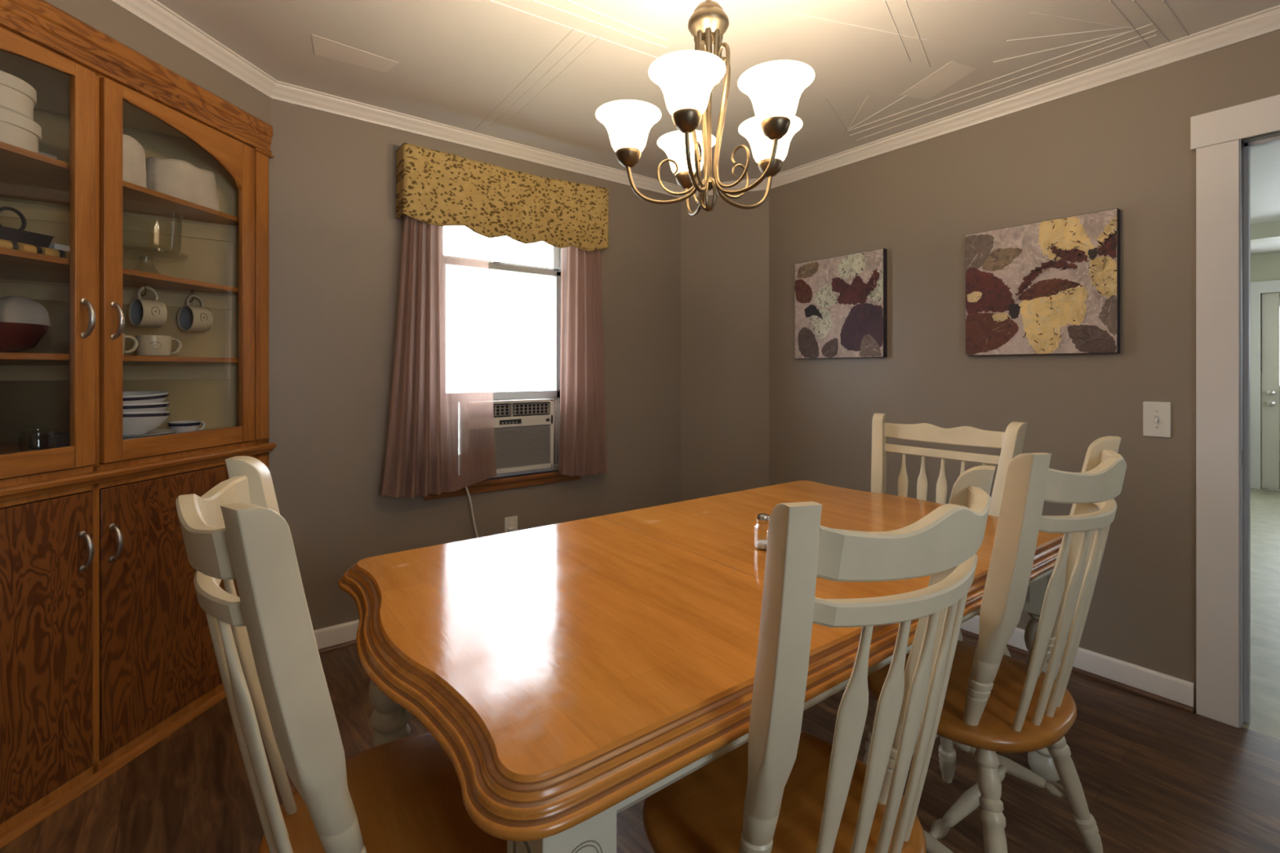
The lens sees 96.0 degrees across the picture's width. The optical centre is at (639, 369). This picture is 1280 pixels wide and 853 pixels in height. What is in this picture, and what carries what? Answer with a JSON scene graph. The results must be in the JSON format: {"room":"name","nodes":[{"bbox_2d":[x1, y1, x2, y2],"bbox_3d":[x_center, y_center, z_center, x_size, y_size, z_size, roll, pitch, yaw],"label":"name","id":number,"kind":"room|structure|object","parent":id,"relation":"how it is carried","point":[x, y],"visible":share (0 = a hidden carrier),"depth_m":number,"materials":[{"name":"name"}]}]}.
{"room":"dining room","nodes":[
{"label":"dining room","id":0,"kind":"room"},
{"bbox_2d":[44,0,270,124],"bbox_3d":[-1.655,-1.111,1.738,0.028,0.178,1.381,0,0,7],"label":"wall","id":1,"kind":"structure","parent":0,"point":[107,17],"depth_m":1.96,"materials":[{"name":"beige paint"}]},
{"bbox_2d":[109,0,277,98],"bbox_3d":[-1.616,-1.169,1.733,0.050,0.062,1.381,0,0,7],"label":"trim","id":2,"kind":"structure","parent":1,"relation":"attached to","point":[153,13],"depth_m":2.05,"materials":[{"name":"paint"}]},
{"bbox_2d":[0,98,680,630],"bbox_3d":[-0.959,0.020,2.974,3.870,2.440,0.150,0,0,-38],"label":"wall","id":3,"kind":"structure","parent":0,"point":[335,236],"depth_m":2.65,"materials":[{"name":"beige paint"}]},
{"bbox_2d":[313,619,359,654],"bbox_3d":[-0.632,1.190,3.114,2.306,0.100,0.030,0,0,-38],"label":"baseboard","id":4,"kind":"structure","parent":3,"relation":"attached to","point":[339,633],"depth_m":2.56,"materials":[{"name":"white paint"}]},
{"bbox_2d":[271,80,682,197],"bbox_3d":[-0.626,-1.169,3.106,2.306,0.062,0.050,0,0,-38],"label":"trim","id":5,"kind":"structure","parent":3,"relation":"attached to","point":[282,91],"depth_m":2.86,"materials":[{"name":"paint"}]},
{"bbox_2d":[423,239,580,500],"bbox_3d":[-0.736,-0.113,3.119,0.950,1.499,0.177,0,0,-38],"label":"window","id":6,"kind":"structure","parent":3,"relation":"in","point":[494,484],"depth_m":3.22,"materials":[{"name":"plastic"}]},
{"bbox_2d":[465,399,553,537],"bbox_3d":[-0.796,0.591,3.195,0.521,0.854,0.420,0,0,-38],"label":"air conditioner","id":7,"kind":"object","parent":6,"relation":"attached to","point":[524,428],"visible":0.52,"depth_m":3.10,"materials":[{"name":"plastic"}]},
{"bbox_2d":[493,401,548,417],"bbox_3d":[-0.696,0.215,3.075,0.464,0.071,0.001,0,0,-38],"label":"vent","id":8,"kind":"object","parent":7,"relation":"attached to","point":[526,409],"depth_m":3.11,"materials":[{"name":"plastic"}]},
{"bbox_2d":[494,426,550,468],"bbox_3d":[-0.687,0.416,3.064,0.464,0.206,0.014,0,0,-38],"label":"grille","id":9,"kind":"object","parent":7,"relation":"attached to","point":[516,446],"depth_m":3.10,"materials":[{"name":"plastic"}]},
{"bbox_2d":[395,142,608,251],"bbox_3d":[-0.658,-0.849,3.010,1.136,0.386,0.147,0,0,-38],"label":"window valance","id":10,"kind":"object","parent":3,"relation":"attached to","point":[433,187],"visible":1,"depth_m":2.89,"materials":[{"name":"yellow fabric"}]},
{"bbox_2d":[381,215,496,497],"bbox_3d":[-0.949,-0.133,2.765,0.550,1.454,0.051,0,0,-38],"label":"curtain","id":11,"kind":"object","parent":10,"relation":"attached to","point":[441,436],"visible":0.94,"depth_m":2.77,"materials":[{"name":"pink fabric"}]},
{"bbox_2d":[504,515,517,533],"bbox_3d":[-0.689,0.845,3.083,0.074,0.116,0.008,0,0,-38],"label":"electrical outlet","id":12,"kind":"object","parent":3,"relation":"attached to","point":[509,522],"visible":0.72,"depth_m":3.08,"materials":[{"name":"white plastic"}]},
{"bbox_2d":[508,520,514,526],"bbox_3d":[-0.688,0.824,3.081,0.033,0.033,0.003,0,0,-38],"label":"socket","id":13,"kind":"object","parent":12,"relation":"attached to","point":[511,523],"depth_m":3.08,"materials":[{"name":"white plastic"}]},
{"bbox_3d":[-0.679,-0.870,3.035,1.112,0.024,0.097,0,0,-38],"label":"curtain rod","id":14,"kind":"object","parent":3,"relation":"attached to","visible":0},
{"bbox_2d":[558,245,608,476],"bbox_3d":[-0.312,-0.130,3.257,0.340,1.460,0.051,0,0,-38],"label":"curtain","id":15,"kind":"object","parent":14,"relation":"hanging from","point":[583,451],"visible":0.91,"depth_m":3.25,"materials":[{"name":"pink fabric"}]},
{"bbox_2d":[0,488,1279,852],"bbox_3d":[2.738,1.280,2.978,9.725,0.080,4.665,0,0,-38],"label":"floor","id":16,"kind":"structure","parent":0,"point":[1154,776],"depth_m":1.73,"materials":[{"name":"laminate"}]},
{"bbox_2d":[0,0,275,848],"bbox_3d":[-1.955,0.110,1.781,0.735,2.264,1.370,0,0,7],"label":"tall cabinet","id":17,"kind":"object","parent":16,"relation":"on","point":[107,651],"visible":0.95,"depth_m":1.84,"materials":[{"name":"orange wood"}]},
{"bbox_2d":[0,239,18,249],"bbox_3d":[-1.737,-0.339,1.571,0.031,0.030,0.052,0,0,7],"label":"spice jar","id":18,"kind":"object","parent":17,"relation":"on","point":[3,243],"visible":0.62,"depth_m":1.57,"materials":[{"name":"plastic"}]},
{"bbox_2d":[0,441,35,454],"bbox_3d":[-1.972,0.257,1.780,0.645,0.018,1.280,0,0,7],"label":"shelf","id":19,"kind":"object","parent":17,"relation":"attached to","point":[6,447],"depth_m":1.85,"materials":[{"name":"orange wood"}]},
{"bbox_2d":[0,106,41,153],"bbox_3d":[-1.813,-0.650,1.573,0.248,0.097,0.248,0,0,7],"label":"round box","id":20,"kind":"object","parent":17,"relation":"on","point":[17,130],"visible":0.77,"depth_m":1.57,"materials":[{"name":"beige cardboard"}]},
{"bbox_2d":[0,70,36,120],"bbox_3d":[-1.813,-0.750,1.568,0.236,0.097,0.236,0,0,7],"label":"round box","id":21,"kind":"object","parent":20,"relation":"on","point":[17,95],"visible":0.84,"depth_m":1.57,"materials":[{"name":"beige cardboard"}]},
{"bbox_2d":[0,321,49,352],"bbox_3d":[-1.873,-0.089,1.651,0.256,0.085,0.256,0,0,-38],"label":"serving bowl","id":22,"kind":"object","parent":17,"relation":"on","point":[15,337],"visible":0.94,"depth_m":1.64,"materials":[{"name":"red ceramic"}]},
{"bbox_2d":[0,296,51,325],"bbox_3d":[-1.863,-0.177,1.721,0.120,0.085,0.123,0,0,5],"label":"domed lid","id":23,"kind":"object","parent":22,"relation":"on","point":[19,309],"visible":0.96,"depth_m":1.70,"materials":[{"name":"white ceramic"}]},
{"bbox_2d":[0,206,55,248],"bbox_3d":[-1.853,-0.399,1.578,0.124,0.151,0.391,0,0,7],"label":"pan","id":24,"kind":"object","parent":17,"relation":"on","point":[11,234],"visible":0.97,"depth_m":1.68,"materials":[{"name":"metal"}]},
{"bbox_2d":[17,242,42,253],"bbox_3d":[-1.731,-0.339,1.629,0.031,0.030,0.052,0,0,2],"label":"spice jar","id":25,"kind":"object","parent":17,"relation":"on","point":[22,246],"visible":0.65,"depth_m":1.62,"materials":[{"name":"plastic"}]},
{"bbox_2d":[17,428,57,451],"bbox_3d":[-1.767,0.212,1.691,0.079,0.070,0.079,0,0,-38],"label":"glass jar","id":26,"kind":"object","parent":17,"relation":"on","point":[54,428],"visible":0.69,"depth_m":1.71,"materials":[{"name":"clear glass"}]},
{"bbox_2d":[38,151,57,159],"bbox_3d":[-1.831,-0.629,1.747,0.060,0.055,0.070,0,0,14],"label":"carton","id":27,"kind":"object","parent":17,"relation":"on","point":[39,153],"visible":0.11,"depth_m":1.75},
{"bbox_2d":[28,432,70,449],"bbox_3d":[-1.843,0.224,1.809,0.080,0.045,0.080,0,0,7],"label":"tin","id":28,"kind":"object","parent":17,"relation":"on","point":[43,441],"visible":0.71,"depth_m":1.77,"materials":[{"name":"metal"}]},
{"bbox_2d":[40,247,66,257],"bbox_3d":[-1.722,-0.339,1.686,0.031,0.030,0.052,0,0,13],"label":"spice jar","id":29,"kind":"object","parent":17,"relation":"on","point":[49,251],"visible":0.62,"depth_m":1.68,"materials":[{"name":"plastic"}]},
{"bbox_2d":[48,243,70,251],"bbox_3d":[-1.831,-0.358,1.823,0.024,0.070,0.056,0,0,7],"label":"box","id":30,"kind":"object","parent":17,"relation":"on","point":[54,246],"visible":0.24,"depth_m":1.81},
{"bbox_2d":[64,251,70,258],"bbox_3d":[-1.715,-0.339,1.744,0.031,0.030,0.052,0,0,7],"label":"spice jar","id":31,"kind":"object","parent":17,"relation":"on","point":[68,253],"visible":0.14,"depth_m":1.72,"materials":[{"name":"plastic"}]},
{"bbox_2d":[0,141,238,226],"bbox_3d":[-1.972,-0.591,1.780,0.645,0.018,1.280,0,0,7],"label":"shelf","id":32,"kind":"object","parent":17,"relation":"attached to","point":[27,177],"depth_m":1.91,"materials":[{"name":"orange wood"}]},
{"bbox_2d":[0,247,238,294],"bbox_3d":[-1.972,-0.313,1.780,0.645,0.018,1.280,0,0,7],"label":"shelf","id":33,"kind":"object","parent":17,"relation":"attached to","point":[17,267],"depth_m":1.92,"materials":[{"name":"orange wood"}]},
{"bbox_2d":[0,352,238,363],"bbox_3d":[-1.972,-0.036,1.780,0.645,0.018,1.280,0,0,7],"label":"shelf","id":34,"kind":"object","parent":17,"relation":"attached to","point":[5,357],"depth_m":1.96,"materials":[{"name":"orange wood"}]},
{"bbox_2d":[122,333,138,355],"bbox_3d":[-1.773,-0.083,1.922,0.100,0.074,0.134,0,0,-10],"label":"coffee mug","id":35,"kind":"object","parent":17,"relation":"on","point":[134,340],"visible":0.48,"depth_m":1.97,"materials":[{"name":"grey ceramic"}]},
{"bbox_2d":[122,134,146,187],"bbox_3d":[-1.754,-0.691,1.920,0.156,0.178,0.151,0,0,-4],"label":"cloth bundle","id":36,"kind":"object","parent":17,"relation":"on","point":[134,166],"visible":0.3,"depth_m":1.91,"materials":[{"name":"white fabric"}]},
{"bbox_2d":[140,282,146,296],"bbox_3d":[-1.742,-0.280,2.020,0.026,0.048,0.004,0,0,7],"label":"hook","id":37,"kind":"object","parent":17,"relation":"attached to","point":[144,282],"visible":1,"depth_m":2.02,"materials":[{"name":"gold metal"}]},
{"bbox_2d":[128,285,167,327],"bbox_3d":[-1.733,-0.221,2.031,0.101,0.146,0.074,0,0,25],"label":"coffee mug","id":38,"kind":"object","parent":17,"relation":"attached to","point":[142,313],"visible":1,"depth_m":2.02,"materials":[{"name":"grey ceramic"}]},
{"bbox_2d":[122,251,188,270],"bbox_3d":[-1.748,-0.369,2.039,0.236,0.092,0.236,0,0,-38],"label":"cake stand","id":39,"kind":"object","parent":17,"relation":"on","point":[125,255],"visible":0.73,"depth_m":2.08,"materials":[{"name":"clear glass"}]},
{"bbox_2d":[122,213,182,256],"bbox_3d":[-1.748,-0.486,2.039,0.206,0.140,0.206,0,0,-38],"label":"glass bowl","id":40,"kind":"object","parent":39,"relation":"on","point":[124,248],"visible":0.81,"depth_m":2.06,"materials":[{"name":"clear glass"}]},
{"bbox_2d":[135,334,182,356],"bbox_3d":[-1.735,-0.083,2.068,0.100,0.074,0.134,0,0,-14],"label":"coffee mug","id":41,"kind":"object","parent":17,"relation":"on","point":[148,345],"visible":0.96,"depth_m":2.02,"materials":[{"name":"grey ceramic"}]},
{"bbox_2d":[145,156,219,211],"bbox_3d":[-1.699,-0.681,2.136,0.141,0.160,0.257,0,0,7],"label":"cloth bundle","id":42,"kind":"object","parent":17,"relation":"on","point":[176,178],"visible":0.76,"depth_m":2.07,"materials":[{"name":"white fabric"}]},
{"bbox_2d":[168,420,205,433],"bbox_3d":[-1.721,0.222,2.179,0.099,0.050,0.104,0,0,-19],"label":"teacup","id":43,"kind":"object","parent":17,"relation":"on","point":[184,426],"visible":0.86,"depth_m":2.15,"materials":[{"name":"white ceramic"}]},
{"bbox_3d":[-1.760,0.240,1.983,0.257,0.014,0.257,0,0,-38],"label":"dinner plate","id":44,"kind":"object","parent":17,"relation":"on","visible":0},
{"bbox_2d":[122,431,176,439],"bbox_3d":[-1.760,0.232,1.983,0.257,0.014,0.257,0,0,-38],"label":"dinner plate","id":45,"kind":"object","parent":44,"relation":"on","point":[173,432],"visible":0.07,"depth_m":2.04,"materials":[{"name":"white ceramic"}]},
{"bbox_2d":[122,428,176,438],"bbox_3d":[-1.760,0.225,1.983,0.257,0.014,0.257,0,0,-38],"label":"dinner plate","id":46,"kind":"object","parent":45,"relation":"on","point":[157,432],"visible":0.45,"depth_m":2.01,"materials":[{"name":"white ceramic"}]},
{"bbox_2d":[122,410,170,435],"bbox_3d":[-1.761,0.183,1.986,0.218,0.086,0.218,0,0,-10],"label":"striped bowl","id":47,"kind":"object","parent":46,"relation":"on","point":[133,423],"visible":0.65,"depth_m":1.95,"materials":[{"name":"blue ceramic"}]},
{"bbox_2d":[122,400,169,412],"bbox_3d":[-1.760,0.153,1.983,0.219,0.078,0.219,0,0,-38],"label":"striped bowl","id":48,"kind":"object","parent":47,"relation":"on","point":[157,406],"visible":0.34,"depth_m":1.94,"materials":[{"name":"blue ceramic"}]},
{"bbox_2d":[122,391,168,404],"bbox_3d":[-1.760,0.120,1.979,0.219,0.086,0.218,0,0,-5],"label":"striped bowl","id":49,"kind":"object","parent":48,"relation":"in","point":[128,397],"visible":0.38,"depth_m":1.97,"materials":[{"name":"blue ceramic"}]},
{"label":"hook","id":50,"kind":"object","parent":17,"relation":"attached to","visible":0},
{"bbox_2d":[177,293,213,332],"bbox_3d":[-1.707,-0.217,2.214,0.101,0.146,0.074,0,0,21],"label":"coffee mug","id":51,"kind":"object","parent":50,"relation":"hanging from","point":[189,317],"visible":1,"depth_m":2.20,"materials":[{"name":"grey ceramic"}]},
{"bbox_2d":[175,456,506,852],"bbox_3d":[-0.465,0.705,0.996,0.529,1.079,0.549,0,0,-35],"label":"dining chair","id":52,"kind":"object","parent":16,"relation":"on","point":[403,794],"visible":0.97,"depth_m":0.79,"materials":[{"name":"beige paint"}]},
{"bbox_2d":[337,480,1066,852],"bbox_3d":[0.295,0.867,1.637,1.990,0.745,1.098,0,0,-36],"label":"dining table","id":53,"kind":"object","parent":16,"relation":"on","point":[567,674],"visible":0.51,"depth_m":1.07,"materials":[{"name":"brown wood"}]},
{"bbox_2d":[755,513,769,549],"bbox_3d":[0.342,0.447,1.594,0.045,0.096,0.045,0,0,32],"label":"salt shaker","id":54,"kind":"object","parent":53,"relation":"on","point":[762,518],"visible":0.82,"depth_m":1.58,"materials":[{"name":"silver metal"}]},
{"bbox_2d":[642,465,995,852],"bbox_3d":[0.285,0.705,0.996,0.549,1.079,0.529,0,0,-34],"label":"dining chair","id":55,"kind":"object","parent":16,"relation":"on","point":[787,788],"visible":0.99,"depth_m":0.80,"materials":[{"name":"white wood"}]},
{"bbox_2d":[871,413,1027,657],"bbox_3d":[1.069,0.720,2.216,0.483,1.049,0.652,0,0,-38],"label":"dining chair","id":56,"kind":"object","parent":16,"relation":"on","point":[1011,442],"visible":0.23,"depth_m":2.34,"materials":[{"name":"beige wood"}]},
{"bbox_2d":[862,435,1127,852],"bbox_3d":[0.860,0.705,1.425,0.549,1.079,0.529,0,0,-36],"label":"dining chair","id":57,"kind":"object","parent":16,"relation":"on","point":[994,701],"visible":0.8,"depth_m":1.25,"materials":[{"name":"beige paint"}]},
{"bbox_2d":[155,0,1279,254],"bbox_3d":[2.738,-1.240,2.978,9.725,0.080,4.665,0,0,-38],"label":"ceiling","id":58,"kind":"structure","parent":0,"point":[458,60],"depth_m":2.19,"materials":[{"name":"paint"}]},
{"bbox_2d":[311,34,975,99],"bbox_3d":[0.049,-1.200,2.279,2.579,0.002,0.310,0,0,-6],"label":"trim","id":59,"kind":"structure","parent":58,"relation":"attached to","point":[953,72],"depth_m":2.27,"materials":[{"name":"paint"}]},
{"bbox_2d":[595,0,814,216],"bbox_3d":[0.199,-0.808,1.517,0.564,0.784,0.576,0,0,-38],"label":"chandelier","id":60,"kind":"object","parent":58,"relation":"hanging from","point":[686,80],"visible":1,"depth_m":1.47,"materials":[{"name":"white glass"}]},
{"bbox_2d":[474,0,1189,140],"bbox_3d":[0.590,-1.199,2.442,2.843,0.004,1.147,0,0,0],"label":"trim","id":61,"kind":"structure","parent":58,"relation":"attached to","point":[1131,27],"depth_m":2.10,"materials":[{"name":"paint"}]},
{"bbox_2d":[1250,220,1279,243],"bbox_3d":[5.691,-1.135,4.083,0.200,0.130,2.500,0,0,-38],"label":"trim","id":62,"kind":"structure","parent":58,"relation":"attached to","point":[1269,231],"depth_m":4.70,"materials":[{"name":"white paint"}]},
{"bbox_2d":[680,190,768,501],"bbox_3d":[0.544,0.020,3.738,0.318,2.440,0.480,0,0,-38],"label":"wall","id":63,"kind":"structure","parent":0,"point":[725,249],"depth_m":3.74,"materials":[{"name":"beige paint"}]},
{"bbox_2d":[680,177,767,197],"bbox_3d":[0.536,-1.169,3.714,0.576,0.062,0.050,0,0,19],"label":"trim","id":64,"kind":"structure","parent":63,"relation":"attached to","point":[762,186],"depth_m":3.67,"materials":[{"name":"paint"}]},
{"bbox_2d":[768,29,1279,711],"bbox_3d":[1.951,0.020,2.276,0.120,2.440,4.515,0,0,-38],"label":"wall","id":65,"kind":"structure","parent":0,"point":[1123,144],"depth_m":2.45,"materials":[{"name":"beige paint"}]},
{"bbox_2d":[794,248,887,359],"bbox_3d":[1.110,-0.348,3.232,0.040,0.568,0.562,0,0,-38],"label":"print","id":66,"kind":"object","parent":65,"relation":"attached to","point":[841,302],"visible":1,"depth_m":3.19,"materials":[{"name":"fabric"}]},
{"bbox_2d":[965,208,1119,355],"bbox_3d":[1.699,-0.346,2.470,0.040,0.564,0.560,0,0,-38],"label":"print","id":67,"kind":"object","parent":65,"relation":"attached to","point":[1051,286],"visible":1,"depth_m":2.42,"materials":[{"name":"fabric"}]},
{"bbox_2d":[960,615,1194,713],"bbox_3d":[1.404,1.190,2.861,0.030,0.100,1.960,0,0,-38],"label":"baseboard","id":68,"kind":"structure","parent":65,"relation":"attached to","point":[1158,683],"depth_m":2.24,"materials":[{"name":"white paint"}]},
{"bbox_2d":[1142,401,1171,437],"bbox_3d":[1.944,0.188,2.169,0.021,0.132,0.080,0,0,-38],"label":"light switch","id":69,"kind":"object","parent":65,"relation":"attached to","point":[1157,415],"visible":1,"depth_m":2.17,"materials":[{"name":"white plastic"}]},
{"bbox_2d":[1190,94,1279,728],"bbox_3d":[2.325,0.164,1.671,0.026,2.153,1.061,0,0,-38],"label":"trim","id":70,"kind":"structure","parent":65,"relation":"attached to","point":[1215,135],"depth_m":2.03,"materials":[{"name":"white paint"}]},
{"bbox_2d":[1239,131,1279,727],"bbox_3d":[2.381,0.212,1.717,0.142,2.056,0.845,0,0,-38],"label":"door frame","id":71,"kind":"structure","parent":65,"relation":"in","point":[1245,145],"depth_m":2.02,"materials":[{"name":"grey paint"}]},
{"bbox_2d":[1250,251,1279,488],"bbox_3d":[7.131,0.020,5.164,0.100,2.440,2.750,0,0,-38],"label":"wall","id":72,"kind":"structure","parent":0,"point":[1264,267],"depth_m":5.97,"materials":[{"name":"paint"}]},
{"bbox_2d":[1250,280,1279,488],"bbox_3d":[6.712,0.165,5.604,0.025,2.150,1.120,0,0,-38],"label":"trim","id":73,"kind":"structure","parent":72,"relation":"attached to","point":[1267,286],"depth_m":5.99,"materials":[{"name":"white paint"}]},
{"bbox_2d":[1261,292,1279,490],"bbox_3d":[6.740,0.216,5.627,0.118,2.053,0.966,0,0,-38],"label":"door","id":74,"kind":"structure","parent":72,"relation":"in","point":[1270,302],"depth_m":5.93,"materials":[{"name":"beige paint"}]},
{"label":"outside","id":75,"kind":"structure","parent":0,"visible":0},
{"bbox_3d":[-5.450,1.990,10.322,28.000,0.100,17.000,0,0,-38],"label":"ground","id":76,"kind":"structure","parent":75,"visible":0},
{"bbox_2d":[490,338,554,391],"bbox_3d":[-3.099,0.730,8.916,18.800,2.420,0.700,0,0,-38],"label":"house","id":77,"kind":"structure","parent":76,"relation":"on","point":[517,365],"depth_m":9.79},
{"bbox_3d":[1.814,0.020,-0.589,3.600,2.440,0.150,0,0,-38],"label":"wall","id":78,"kind":"structure","parent":0,"visible":0},
{"bbox_2d":[765,4,1279,189],"bbox_3d":[1.984,-1.169,2.093,0.050,0.062,3.885,0,0,-38],"label":"trim","id":79,"kind":"structure","parent":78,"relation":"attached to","point":[1266,21],"depth_m":2.39,"materials":[{"name":"paint"}]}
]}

